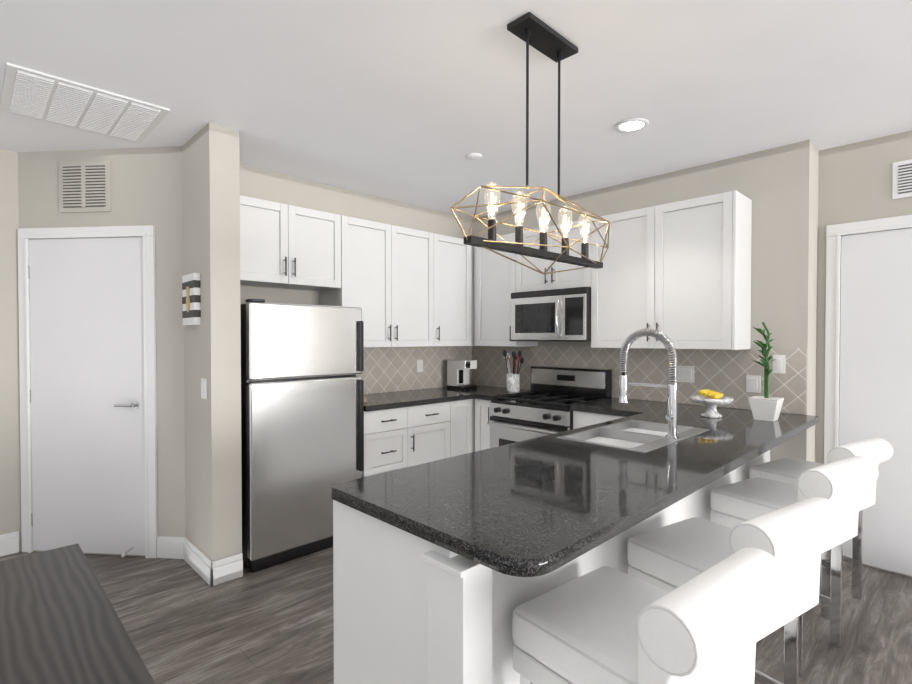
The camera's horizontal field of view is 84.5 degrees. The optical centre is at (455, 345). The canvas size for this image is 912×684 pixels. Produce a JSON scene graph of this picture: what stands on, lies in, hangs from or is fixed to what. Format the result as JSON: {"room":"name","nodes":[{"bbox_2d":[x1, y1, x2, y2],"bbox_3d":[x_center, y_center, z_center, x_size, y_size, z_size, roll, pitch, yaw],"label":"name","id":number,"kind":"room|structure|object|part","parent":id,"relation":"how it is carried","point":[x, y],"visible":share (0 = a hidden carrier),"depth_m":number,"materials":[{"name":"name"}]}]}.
{"room":"kitchen","nodes":[
{"label":"kitchen","id":0,"kind":"room"},
{"bbox_2d":[0,149,21,551],"bbox_3d":[-4.581,0.070,1.861,4.479,2.680,0.140,-1,1,-44],"label":"wall","id":1,"kind":"structure","parent":0,"point":[10,491],"depth_m":3.34,"materials":[{"name":"paint"}]},
{"bbox_2d":[0,531,18,556],"bbox_3d":[-4.534,1.341,1.817,4.459,0.140,0.016,-1,1,-44],"label":"baseboard","id":2,"kind":"structure","parent":1,"relation":"attached to","point":[9,542],"depth_m":3.34,"materials":[{"name":"white wood"}]},
{"bbox_2d":[18,146,185,555],"bbox_3d":[-2.388,0.047,3.418,0.851,2.680,1.093,-1,1,-44],"label":"wall","id":3,"kind":"structure","parent":0,"point":[146,185],"depth_m":3.28,"materials":[{"name":"paint"}]},
{"bbox_2d":[59,161,110,212],"bbox_3d":[-2.445,-1.047,3.301,0.360,0.330,0.020,0,1,6],"label":"air vent","id":4,"kind":"object","parent":3,"relation":"in","point":[84,186],"visible":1,"depth_m":3.29,"materials":[{"name":"metal"}]},
{"bbox_2d":[28,237,144,556],"bbox_3d":[-2.446,0.334,3.323,0.546,2.085,0.638,-1,1,-44],"label":"door","id":5,"kind":"structure","parent":3,"relation":"in","point":[87,388],"depth_m":3.32,"materials":[{"name":"white wood"}]},
{"bbox_2d":[18,225,184,558],"bbox_3d":[-2.344,0.303,3.308,1.157,2.170,0.028,0,1,6],"label":"door frame","id":6,"kind":"structure","parent":3,"relation":"attached to","point":[156,546],"depth_m":3.28,"materials":[{"name":"white wood"}]},
{"bbox_2d":[182,122,241,560],"bbox_3d":[-1.556,0.050,3.167,0.170,2.680,0.570,-1,1,-44],"label":"wall","id":7,"kind":"structure","parent":0,"point":[212,341],"depth_m":2.98,"materials":[{"name":"paint"}]},
{"bbox_2d":[182,273,200,324],"bbox_3d":[-1.632,-0.284,3.087,0.041,0.310,0.231,-1,1,-44],"label":"framed picture","id":8,"kind":"object","parent":7,"relation":"attached to","point":[191,303],"visible":1,"depth_m":3.03,"materials":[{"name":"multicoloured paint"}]},
{"bbox_2d":[183,537,219,586],"bbox_3d":[-1.584,1.321,3.095,0.036,0.140,0.511,-1,1,-44],"label":"baseboard","id":9,"kind":"structure","parent":7,"relation":"attached to","point":[207,569],"depth_m":3.01,"materials":[{"name":"white wood"}]},
{"bbox_2d":[201,378,206,398],"bbox_3d":[-1.499,0.253,2.981,0.010,0.120,0.080,-1,1,-44],"label":"light switch","id":10,"kind":"object","parent":7,"relation":"attached to","point":[203,388],"visible":1,"depth_m":2.97,"materials":[{"name":"white plastic"}]},
{"bbox_2d":[240,164,471,393],"bbox_3d":[-0.778,0.032,4.424,3.040,2.680,0.140,-1,1,-44],"label":"wall","id":11,"kind":"structure","parent":0,"point":[262,184],"depth_m":4.02,"materials":[{"name":"paint"}]},
{"bbox_2d":[240,195,299,288],"bbox_3d":[-1.406,-0.704,3.468,0.477,0.550,0.328,-1,1,-44],"label":"upper cabinet","id":12,"kind":"object","parent":11,"relation":"attached to","point":[269,230],"depth_m":3.40,"materials":[{"name":"white wood"}]},
{"bbox_2d":[292,207,343,290],"bbox_3d":[-1.146,-0.708,3.722,0.477,0.550,0.328,-1,1,-44],"label":"upper cabinet","id":13,"kind":"object","parent":11,"relation":"attached to","point":[321,233],"depth_m":3.67,"materials":[{"name":"white wood"}]},
{"bbox_2d":[316,216,439,347],"bbox_3d":[-0.643,-0.490,4.218,1.045,1.000,0.328,-1,1,-44],"label":"upper cabinet","id":14,"kind":"object","parent":11,"relation":"attached to","point":[391,272],"depth_m":4.10,"materials":[{"name":"white wood"}]},
{"bbox_2d":[356,346,471,393],"bbox_3d":[-0.463,0.203,4.631,1.740,0.418,0.008,-1,1,-44],"label":"backsplash","id":15,"kind":"structure","parent":11,"relation":"attached to","point":[394,369],"depth_m":4.64,"materials":[{"name":"tile"}]},
{"bbox_2d":[417,360,422,371],"bbox_3d":[-0.340,0.189,4.739,0.075,0.115,0.009,-1,1,-44],"label":"outlet","id":16,"kind":"object","parent":15,"relation":"attached to","point":[419,362],"depth_m":4.74,"materials":[{"name":"white plastic"}]},
{"bbox_2d":[440,235,471,345],"bbox_3d":[-0.161,-0.497,4.689,0.528,1.000,0.328,-1,1,-44],"label":"upper cabinet","id":17,"kind":"object","parent":11,"relation":"attached to","point":[455,256],"depth_m":4.63,"materials":[{"name":"white wood"}]},
{"bbox_2d":[0,547,911,683],"bbox_3d":[0.117,1.472,1.026,10.000,0.100,10.000,-1,1,-44],"label":"floor","id":18,"kind":"structure","parent":0,"point":[183,621],"depth_m":2.50,"materials":[{"name":"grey wood"}]},
{"bbox_2d":[0,544,155,683],"bbox_3d":[-1.046,1.056,0.478,1.380,0.750,2.050,-1,1,-44],"label":"dining table","id":19,"kind":"object","parent":18,"relation":"on","point":[60,622],"visible":1,"depth_m":1.19,"materials":[{"name":"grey wood"}]},
{"bbox_2d":[240,299,363,572],"bbox_3d":[-1.145,0.546,3.500,0.803,1.678,0.620,-1,1,-44],"label":"refrigerator","id":20,"kind":"object","parent":18,"relation":"on","point":[302,416],"visible":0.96,"depth_m":3.23,"materials":[{"name":"silver metal"}]},
{"bbox_3d":[-0.973,0.299,3.318,0.781,1.178,0.125,-1,1,-44],"label":"handle","id":21,"kind":"part","parent":20,"relation":"part of","materials":[{"name":"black metal"}]},
{"bbox_2d":[354,408,414,479],"bbox_3d":[-0.710,0.920,3.978,0.462,0.915,0.608,-1,1,-44],"label":"base cabinet","id":22,"kind":"object","parent":18,"relation":"on","point":[389,434],"depth_m":3.76,"materials":[{"name":"white wood"}]},
{"bbox_2d":[364,385,506,411],"bbox_3d":[-0.239,0.436,4.411,1.750,0.039,0.638,-1,1,-44],"label":"countertop","id":23,"kind":"structure","parent":22,"relation":"on","point":[376,402],"depth_m":4.17,"materials":[{"name":"black stone"}]},
{"bbox_2d":[447,360,476,389],"bbox_3d":[0.062,0.274,4.849,0.170,0.270,0.252,-1,1,-44],"label":"coffee machine","id":24,"kind":"object","parent":23,"relation":"on","point":[457,374],"visible":1,"depth_m":4.80,"materials":[{"name":"white plastic"}]},
{"bbox_2d":[503,350,523,391],"bbox_3d":[0.519,0.226,4.567,0.129,0.376,0.226,-1,1,-44],"label":"utensil crock","id":25,"kind":"object","parent":23,"relation":"on","point":[513,381],"visible":1,"depth_m":4.53,"materials":[{"name":"stone"}]},
{"bbox_2d":[415,404,446,463],"bbox_3d":[-0.401,0.916,4.280,0.514,0.915,0.608,-1,1,-44],"label":"base cabinet","id":26,"kind":"object","parent":18,"relation":"on","point":[430,419],"depth_m":4.05,"materials":[{"name":"white wood"}]},
{"bbox_2d":[333,500,562,683],"bbox_3d":[-0.036,0.955,1.661,0.520,0.915,0.532,-1,1,-44],"label":"base cabinet","id":27,"kind":"object","parent":18,"relation":"on","point":[407,610],"depth_m":1.41,"materials":[{"name":"white wood"}]},
{"bbox_2d":[331,404,818,587],"bbox_3d":[0.916,0.464,2.380,2.938,0.043,0.820,-1,1,-44],"label":"countertop","id":28,"kind":"structure","parent":27,"relation":"on","point":[524,511],"depth_m":1.63,"materials":[{"name":"black stone"}]},
{"bbox_2d":[567,428,658,447],"bbox_3d":[0.762,0.547,2.432,0.352,0.185,0.356,-1,1,-44],"label":"sink","id":29,"kind":"object","parent":28,"relation":"in","point":[620,439],"depth_m":2.55,"materials":[{"name":"silver metal"}]},
{"bbox_2d":[607,420,682,435],"bbox_3d":[1.028,0.543,2.692,0.352,0.185,0.356,-1,1,-44],"label":"sink","id":30,"kind":"object","parent":28,"relation":"in","point":[639,429],"depth_m":2.82,"materials":[{"name":"silver metal"}]},
{"bbox_2d":[618,328,678,439],"bbox_3d":[0.939,0.177,2.476,0.090,0.529,0.305,-1,1,-44],"label":"faucet","id":31,"kind":"object","parent":28,"relation":"on","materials":[{"name":"silver metal"}]},
{"bbox_2d":[691,389,732,417],"bbox_3d":[1.576,0.353,3.094,0.236,0.165,0.236,-1,1,-44],"label":"cake stand","id":32,"kind":"object","parent":28,"relation":"on","point":[711,400],"visible":1,"depth_m":3.06,"materials":[{"name":"stone"}]},
{"bbox_2d":[748,322,783,421],"bbox_3d":[1.820,0.147,2.979,0.183,0.580,0.198,-1,1,-44],"label":"bamboo plant","id":33,"kind":"object","parent":28,"relation":"on","point":[765,407],"visible":1,"depth_m":2.95,"materials":[{"name":"white ceramic"}]},
{"bbox_2d":[447,396,474,455],"bbox_3d":[-0.146,0.913,4.479,0.356,0.915,0.680,-1,1,-44],"label":"base cabinet","id":34,"kind":"object","parent":18,"relation":"on","point":[460,413],"depth_m":4.30,"materials":[{"name":"white wood"}]},
{"bbox_2d":[475,389,530,399],"bbox_3d":[0.455,0.435,4.497,0.638,0.039,0.208,-1,1,-44],"label":"countertop","id":35,"kind":"structure","parent":34,"relation":"on","point":[486,395],"depth_m":4.39,"materials":[{"name":"black stone"}]},
{"bbox_2d":[475,396,530,451],"bbox_3d":[0.422,0.912,4.508,0.679,0.915,0.258,-1,1,-44],"label":"base cabinet","id":36,"kind":"object","parent":18,"relation":"on","point":[482,429],"depth_m":4.33,"materials":[{"name":"white wood"}]},
{"bbox_2d":[487,366,611,447],"bbox_3d":[0.750,0.784,4.111,0.708,1.185,0.756,-1,1,-44],"label":"range","id":37,"kind":"object","parent":18,"relation":"on","point":[544,407],"visible":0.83,"depth_m":4.07,"materials":[{"name":"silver metal"}]},
{"bbox_2d":[573,412,618,427],"bbox_3d":[1.278,0.925,3.684,0.608,0.915,0.588,-1,1,-44],"label":"base cabinet","id":38,"kind":"object","parent":18,"relation":"on","point":[579,418],"depth_m":3.58,"materials":[{"name":"white wood"}]},
{"bbox_2d":[571,396,666,415],"bbox_3d":[1.256,0.447,3.677,0.638,0.039,0.558,-1,1,-44],"label":"countertop","id":39,"kind":"structure","parent":38,"relation":"on","point":[611,406],"depth_m":3.56,"materials":[{"name":"black stone"}]},
{"bbox_2d":[563,520,650,583],"bbox_3d":[0.371,0.949,2.045,0.713,0.915,0.508,-1,1,-44],"label":"base cabinet","id":40,"kind":"object","parent":18,"relation":"on","point":[613,554],"depth_m":1.82,"materials":[{"name":"white wood"}]},
{"bbox_2d":[512,547,788,683],"bbox_3d":[0.476,0.968,1.303,0.461,0.901,0.526,-1,1,-38],"label":"bar stool","id":41,"kind":"object","parent":18,"relation":"on","point":[605,625],"visible":1,"depth_m":1.19,"materials":[{"name":"white leather"}]},
{"bbox_2d":[512,566,669,683],"bbox_3d":[0.440,0.765,1.346,0.470,0.115,0.447,-1,1,-44],"label":"cushion","id":42,"kind":"object","parent":41,"relation":"on","point":[582,630],"depth_m":1.29,"materials":[{"name":"white leather"}]},
{"bbox_2d":[651,480,722,530],"bbox_3d":[0.920,0.941,2.582,0.937,0.915,0.508,-1,1,-44],"label":"base cabinet","id":43,"kind":"object","parent":18,"relation":"on","point":[698,505],"depth_m":2.35,"materials":[{"name":"white wood"}]},
{"bbox_2d":[723,468,738,485],"bbox_3d":[1.294,0.936,2.948,0.335,0.915,0.508,-1,1,-44],"label":"base cabinet","id":44,"kind":"object","parent":18,"relation":"on","point":[734,476],"depth_m":2.76,"materials":[{"name":"white wood"}]},
{"bbox_2d":[627,497,845,683],"bbox_3d":[0.944,0.961,1.748,0.461,0.901,0.526,-1,1,-32],"label":"bar stool","id":45,"kind":"object","parent":18,"relation":"on","point":[792,538],"visible":0.62,"depth_m":1.65,"materials":[{"name":"white leather"}]},
{"bbox_2d":[627,517,732,587],"bbox_3d":[0.913,0.758,1.794,0.500,0.115,0.480,-1,1,-44],"label":"cushion","id":46,"kind":"object","parent":45,"relation":"on","point":[669,556],"depth_m":1.77,"materials":[{"name":"white leather"}]},
{"bbox_2d":[710,456,878,677],"bbox_3d":[1.551,0.952,2.342,0.461,0.901,0.526,-1,1,-32],"label":"bar stool","id":47,"kind":"object","parent":18,"relation":"on","point":[841,483],"visible":0.5,"depth_m":2.27,"materials":[{"name":"white leather"}]},
{"bbox_2d":[710,477,797,520],"bbox_3d":[1.520,0.750,2.388,0.500,0.115,0.480,-1,1,-44],"label":"cushion","id":48,"kind":"object","parent":47,"relation":"on","point":[748,499],"depth_m":2.36,"materials":[{"name":"white leather"}]},
{"bbox_2d":[749,437,893,619],"bbox_3d":[1.995,0.946,2.775,0.461,0.901,0.526,-1,1,-32],"label":"bar stool","id":49,"kind":"object","parent":18,"relation":"on","point":[877,451],"visible":0.35,"depth_m":2.69,"materials":[{"name":"white leather"}]},
{"bbox_2d":[749,457,825,485],"bbox_3d":[1.964,0.743,2.821,0.500,0.115,0.480,-1,1,-44],"label":"cushion","id":50,"kind":"object","parent":49,"relation":"on","point":[785,470],"depth_m":2.83,"materials":[{"name":"white leather"}]},
{"bbox_2d":[0,0,911,218],"bbox_3d":[0.117,-1.317,0.985,10.000,0.120,10.000,-1,1,-44],"label":"ceiling","id":51,"kind":"structure","parent":0,"point":[414,102],"depth_m":2.43,"materials":[{"name":"paint"}]},
{"bbox_2d":[0,62,169,143],"bbox_3d":[-2.007,-1.274,2.714,0.660,0.017,0.640,-1,1,-44],"label":"ceiling vent","id":52,"kind":"object","parent":51,"relation":"in","point":[34,94],"visible":1,"depth_m":2.65,"materials":[{"name":"metal"}]},
{"bbox_2d":[466,153,481,159],"bbox_3d":[0.123,-1.285,3.411,0.110,0.015,0.110,-1,1,-44],"label":"smoke detector","id":53,"kind":"object","parent":51,"relation":"attached to","point":[473,156],"visible":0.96,"depth_m":3.38,"materials":[{"name":"paint"}]},
{"bbox_2d":[450,12,609,273],"bbox_3d":[0.362,-0.784,2.072,1.064,0.977,0.336,-1,1,-44],"label":"chandelier","id":54,"kind":"object","parent":51,"relation":"hanging from","point":[534,31],"visible":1,"depth_m":2.02,"materials":[{"name":"black metal"}]},
{"bbox_2d":[615,118,648,132],"bbox_3d":[1.022,-1.281,2.920,0.190,0.009,0.190,-1,1,-44],"label":"recessed light","id":55,"kind":"object","parent":51,"relation":"in","point":[630,125],"visible":0.96,"depth_m":2.92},
{"bbox_2d":[472,140,818,461],"bbox_3d":[1.284,0.034,4.296,0.270,2.680,2.926,-1,1,-44],"label":"wall","id":56,"kind":"structure","parent":0,"point":[778,186],"depth_m":3.30,"materials":[{"name":"paint"}]},
{"bbox_2d":[472,233,537,346],"bbox_3d":[0.478,-0.497,4.682,0.328,1.000,0.575,-1,1,-44],"label":"upper cabinet","id":57,"kind":"object","parent":56,"relation":"attached to","point":[495,276],"depth_m":4.60,"materials":[{"name":"white wood"}]},
{"bbox_2d":[520,227,543,291],"bbox_3d":[0.788,-0.729,4.360,0.328,0.528,0.428,-1,1,-44],"label":"upper cabinet","id":58,"kind":"object","parent":56,"relation":"attached to","point":[530,280],"depth_m":4.29,"materials":[{"name":"white wood"}]},
{"bbox_2d":[544,218,591,289],"bbox_3d":[1.008,-0.725,4.136,0.328,0.528,0.427,-1,1,-44],"label":"upper cabinet","id":59,"kind":"object","parent":56,"relation":"attached to","point":[579,277],"depth_m":4.02,"materials":[{"name":"white wood"}]},
{"bbox_2d":[511,287,590,341],"bbox_3d":[0.855,-0.248,4.213,0.445,0.419,0.736,-1,1,-44],"label":"microwave","id":60,"kind":"object","parent":59,"relation":"attached to","point":[564,314],"visible":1,"depth_m":4.04,"materials":[{"name":"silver metal"}]},
{"bbox_2d":[472,345,806,414],"bbox_3d":[1.183,0.209,4.203,0.008,0.418,2.922,-1,1,-44],"label":"backsplash","id":61,"kind":"structure","parent":56,"relation":"attached to","point":[725,372],"depth_m":3.79,"materials":[{"name":"tile"}]},
{"bbox_2d":[677,366,693,382],"bbox_3d":[1.681,0.208,3.681,0.008,0.120,0.125,-1,1,-44],"label":"outlet","id":62,"kind":"object","parent":61,"relation":"attached to","point":[686,374],"depth_m":3.67,"materials":[{"name":"white plastic"}]},
{"bbox_2d":[746,375,760,392],"bbox_3d":[1.992,0.255,3.363,0.008,0.115,0.085,-1,1,-44],"label":"outlet","id":63,"kind":"object","parent":61,"relation":"attached to","point":[753,382],"depth_m":3.36,"materials":[{"name":"white plastic"}]},
{"bbox_2d":[773,355,784,373],"bbox_3d":[2.095,0.120,3.255,0.008,0.120,0.070,-1,1,-44],"label":"outlet","id":64,"kind":"object","parent":61,"relation":"attached to","point":[778,364],"depth_m":3.25,"materials":[{"name":"white plastic"}]},
{"bbox_2d":[591,190,751,349],"bbox_3d":[1.494,-0.482,3.643,0.328,1.000,1.073,-1,1,-44],"label":"upper cabinet","id":65,"kind":"object","parent":56,"relation":"attached to","point":[678,273],"depth_m":3.41,"materials":[{"name":"white wood"}]},
{"bbox_2d":[815,130,911,576],"bbox_3d":[4.227,0.074,1.579,0.140,2.680,5.074,-1,1,-44],"label":"wall","id":66,"kind":"structure","parent":0,"point":[855,182],"depth_m":3.21,"materials":[{"name":"paint"}]},
{"bbox_2d":[824,215,911,463],"bbox_3d":[2.777,0.306,2.946,0.028,2.175,1.000,-1,1,-44],"label":"door frame","id":67,"kind":"structure","parent":66,"relation":"attached to","point":[835,233],"depth_m":3.26,"materials":[{"name":"white wood"}]},
{"bbox_2d":[839,228,911,575],"bbox_3d":[2.782,0.339,2.951,0.011,2.085,0.844,-1,1,-44],"label":"door","id":68,"kind":"structure","parent":66,"relation":"in","point":[876,343],"depth_m":3.10,"materials":[{"name":"white wood"}]},
{"bbox_2d":[892,159,911,198],"bbox_3d":[2.776,-1.001,2.933,0.018,0.220,0.340,-1,1,-44],"label":"air vent","id":69,"kind":"object","parent":66,"relation":"in","point":[902,180],"visible":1,"depth_m":3.02,"materials":[{"name":"white metal"}]}
]}

